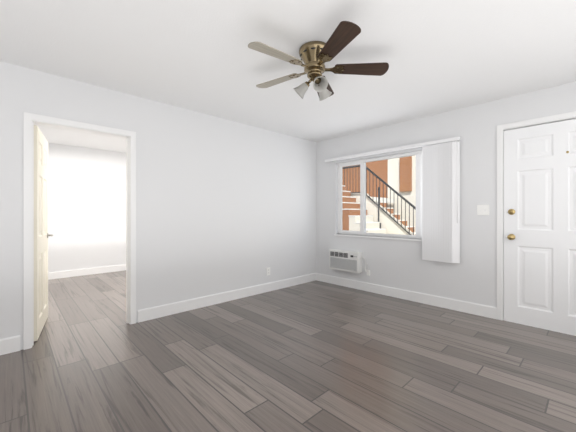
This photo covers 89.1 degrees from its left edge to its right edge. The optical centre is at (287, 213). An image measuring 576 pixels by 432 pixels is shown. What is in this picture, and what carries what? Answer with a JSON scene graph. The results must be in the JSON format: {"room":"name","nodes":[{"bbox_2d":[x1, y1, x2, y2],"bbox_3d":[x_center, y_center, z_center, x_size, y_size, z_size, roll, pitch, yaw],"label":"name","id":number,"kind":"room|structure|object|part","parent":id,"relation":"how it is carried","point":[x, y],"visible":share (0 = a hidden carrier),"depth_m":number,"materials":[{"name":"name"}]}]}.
{"room":"empty living room","nodes":[
{"label":"empty living room","id":0,"kind":"room"},
{"bbox_2d":[48,143,125,272],"bbox_3d":[-3.644,-0.050,5.857,5.000,2.420,0.150,0,0,-44],"label":"wall","id":1,"kind":"structure","parent":0,"point":[87,208],"depth_m":5.56,"materials":[{"name":"white paint"}]},
{"bbox_2d":[48,264,125,279],"bbox_3d":[-3.588,1.100,5.798,5.000,0.120,0.014,0,0,-44],"label":"baseboard","id":2,"kind":"structure","parent":1,"relation":"attached to","point":[73,273],"depth_m":5.54,"materials":[{"name":"white paint"}]},
{"bbox_2d":[0,61,315,349],"bbox_3d":[-1.359,-0.050,3.457,5.000,2.420,0.120,0,0,-44],"label":"wall","id":3,"kind":"structure","parent":0,"point":[224,205],"depth_m":3.50,"materials":[{"name":"white paint"}]},
{"bbox_2d":[34,125,53,340],"bbox_3d":[-2.500,0.174,2.963,0.142,1.955,0.777,0,0,-34],"label":"door","id":4,"kind":"structure","parent":3,"relation":"in","point":[41,235],"depth_m":2.83,"materials":[{"name":"beige wood"}]},
{"bbox_3d":[-2.659,0.237,3.201,0.142,0.060,0.135,0,0,-34],"label":"handle","id":5,"kind":"part","parent":4,"relation":"part of","materials":[{"name":"grey metal"}]},
{"bbox_2d":[23,112,135,349],"bbox_3d":[-1.987,0.145,2.858,0.887,2.030,0.152,0,0,-44],"label":"trim","id":6,"kind":"structure","parent":3,"relation":"attached to","point":[30,120],"depth_m":2.60,"materials":[{"name":"white paint"}]},
{"bbox_2d":[0,273,315,354],"bbox_3d":[-1.317,1.096,3.403,4.986,0.128,0.014,0,0,-44],"label":"baseboard","id":7,"kind":"structure","parent":3,"relation":"attached to","point":[10,345],"depth_m":3.63,"materials":[{"name":"white paint"}]},
{"bbox_2d":[266,267,269,275],"bbox_3d":[-0.292,0.860,4.382,0.070,0.114,0.010,0,0,-44],"label":"electrical outlet plate","id":8,"kind":"object","parent":3,"relation":"attached to","point":[267,271],"visible":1,"depth_m":4.37,"materials":[{"name":"white plastic"}]},
{"bbox_2d":[0,270,575,431],"bbox_3d":[-1.055,1.210,3.145,5.310,0.100,7.650,0,0,-44],"label":"floor","id":9,"kind":"structure","parent":0,"point":[316,356],"depth_m":2.20,"materials":[{"name":"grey wood"}]},
{"bbox_2d":[0,0,575,152],"bbox_3d":[-1.055,-1.360,3.145,5.310,0.200,7.650,0,0,-44],"label":"ceiling","id":10,"kind":"structure","parent":0,"point":[439,56],"depth_m":2.30,"materials":[{"name":"white paint"}]},
{"bbox_2d":[248,21,388,100],"bbox_3d":[0.173,-1.078,2.240,1.070,0.363,1.079,0,0,-44],"label":"fan","id":11,"kind":"object","parent":10,"relation":"hanging from","point":[315,56],"visible":1,"depth_m":2.17,"materials":[{"name":"brown wood"}]},
{"bbox_3d":[-0.082,-1.113,2.032,0.415,0.006,0.142,0,12,-37],"label":"blade","id":12,"kind":"part","parent":11,"relation":"part of","materials":[{"name":"beige wood"}]},
{"bbox_3d":[-0.087,-1.113,2.453,0.415,0.006,0.142,0,12,35],"label":"blade","id":13,"kind":"part","parent":11,"relation":"part of","materials":[{"name":"beige wood"}]},
{"bbox_3d":[0.312,-1.113,2.587,0.142,0.006,0.415,-13,-4,17],"label":"blade","id":14,"kind":"part","parent":11,"relation":"part of","materials":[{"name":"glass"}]},
{"bbox_3d":[0.319,-1.113,1.907,0.142,0.006,0.415,13,-4,-18],"label":"blade","id":15,"kind":"part","parent":11,"relation":"part of","materials":[{"name":"brown wood"}]},
{"bbox_3d":[0.562,-1.113,2.250,0.415,0.006,0.142,0,-12,-1],"label":"blade","id":16,"kind":"part","parent":11,"relation":"part of","materials":[{"name":"brown wood"}]},
{"bbox_2d":[316,82,575,306],"bbox_3d":[0.810,-0.050,4.921,0.160,2.420,7.650,0,0,-44],"label":"wall","id":17,"kind":"structure","parent":0,"point":[471,276],"depth_m":3.57,"materials":[{"name":"white paint"}]},
{"bbox_2d":[329,249,369,275],"bbox_3d":[0.944,0.748,4.576,0.121,0.345,0.685,0,0,-44],"label":"air conditioner","id":18,"kind":"object","parent":17,"relation":"attached to","point":[345,260],"visible":0.98,"depth_m":4.54,"materials":[{"name":"white plastic"}]},
{"bbox_3d":[1.148,0.762,4.405,0.046,0.224,0.115,0,0,-44],"label":"cord","id":19,"kind":"part","parent":18,"relation":"part of","materials":[{"name":"white plastic"}]},
{"bbox_2d":[334,151,421,240],"bbox_3d":[1.440,-0.243,4.209,0.139,1.194,1.830,0,0,-44],"label":"window","id":20,"kind":"structure","parent":17,"relation":"in","point":[363,196],"depth_m":4.36,"materials":[{"name":"white plastic"}]},
{"bbox_2d":[325,137,459,262],"bbox_3d":[1.331,-0.162,4.185,0.100,1.493,2.015,0,0,-44],"label":"vertical blinds","id":21,"kind":"object","parent":20,"relation":"attached to","point":[440,201],"visible":1,"depth_m":3.59,"materials":[{"name":"white plastic"}]},
{"bbox_2d":[316,273,496,318],"bbox_3d":[1.885,1.096,3.666,0.014,0.128,4.050,0,0,-44],"label":"baseboard","id":22,"kind":"structure","parent":17,"relation":"attached to","point":[467,307],"depth_m":3.86,"materials":[{"name":"white paint"}]},
{"bbox_2d":[477,205,488,214],"bbox_3d":[2.211,-0.045,3.321,0.017,0.116,0.116,0,0,-44],"label":"switch plate","id":23,"kind":"object","parent":17,"relation":"attached to","point":[482,209],"visible":1,"depth_m":3.32,"materials":[{"name":"white plastic"}]},
{"bbox_2d":[497,111,575,335],"bbox_3d":[2.715,0.093,2.910,0.174,2.133,1.026,0,0,-44],"label":"door frame","id":24,"kind":"structure","parent":17,"relation":"attached to","point":[501,129],"depth_m":3.19,"materials":[{"name":"white paint"}]},
{"bbox_2d":[504,119,575,334],"bbox_3d":[2.655,0.123,2.853,0.121,2.058,0.906,0,0,-44],"label":"entry door","id":25,"kind":"structure","parent":17,"relation":"in","point":[539,225],"depth_m":2.97,"materials":[{"name":"white wood"}]},
{"bbox_3d":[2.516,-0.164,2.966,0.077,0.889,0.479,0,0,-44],"label":"knob","id":26,"kind":"part","parent":25,"relation":"part of","materials":[{"name":"gold metal"}]},
{"label":"outside","id":27,"kind":"structure","parent":0,"visible":0},
{"bbox_3d":[10.731,1.230,16.268,29.820,0.100,26.000,0,0,-44],"label":"ground","id":28,"kind":"structure","parent":27,"visible":0},
{"bbox_2d":[342,155,415,231],"bbox_3d":[4.402,-2.330,10.241,0.500,7.020,26.000,0,0,-44],"label":"wall","id":29,"kind":"structure","parent":28,"relation":"on","point":[393,175],"depth_m":10.62,"materials":[{"name":"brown paint"}]},
{"bbox_2d":[342,185,415,234],"bbox_3d":[1.885,-0.255,10.194,3.110,2.830,6.595,0,0,-44],"label":"stairs","id":30,"kind":"structure","parent":28,"relation":"on","point":[353,208],"depth_m":8.49,"materials":[{"name":"white paint"}]},
{"bbox_2d":[342,165,415,234],"bbox_3d":[1.519,-0.185,9.867,0.060,2.690,6.586,0,0,-44],"label":"railing","id":31,"kind":"object","parent":30,"relation":"attached to","point":[393,190],"depth_m":8.46,"materials":[{"name":"black metal"}]},
{"bbox_2d":[378,187,380,226],"bbox_3d":[2.661,0.195,8.582,0.068,1.970,0.120,0,0,-44],"label":"lamp post","id":32,"kind":"object","parent":28,"relation":"on","point":[378,205],"depth_m":8.57,"materials":[{"name":"black metal"}]}
]}

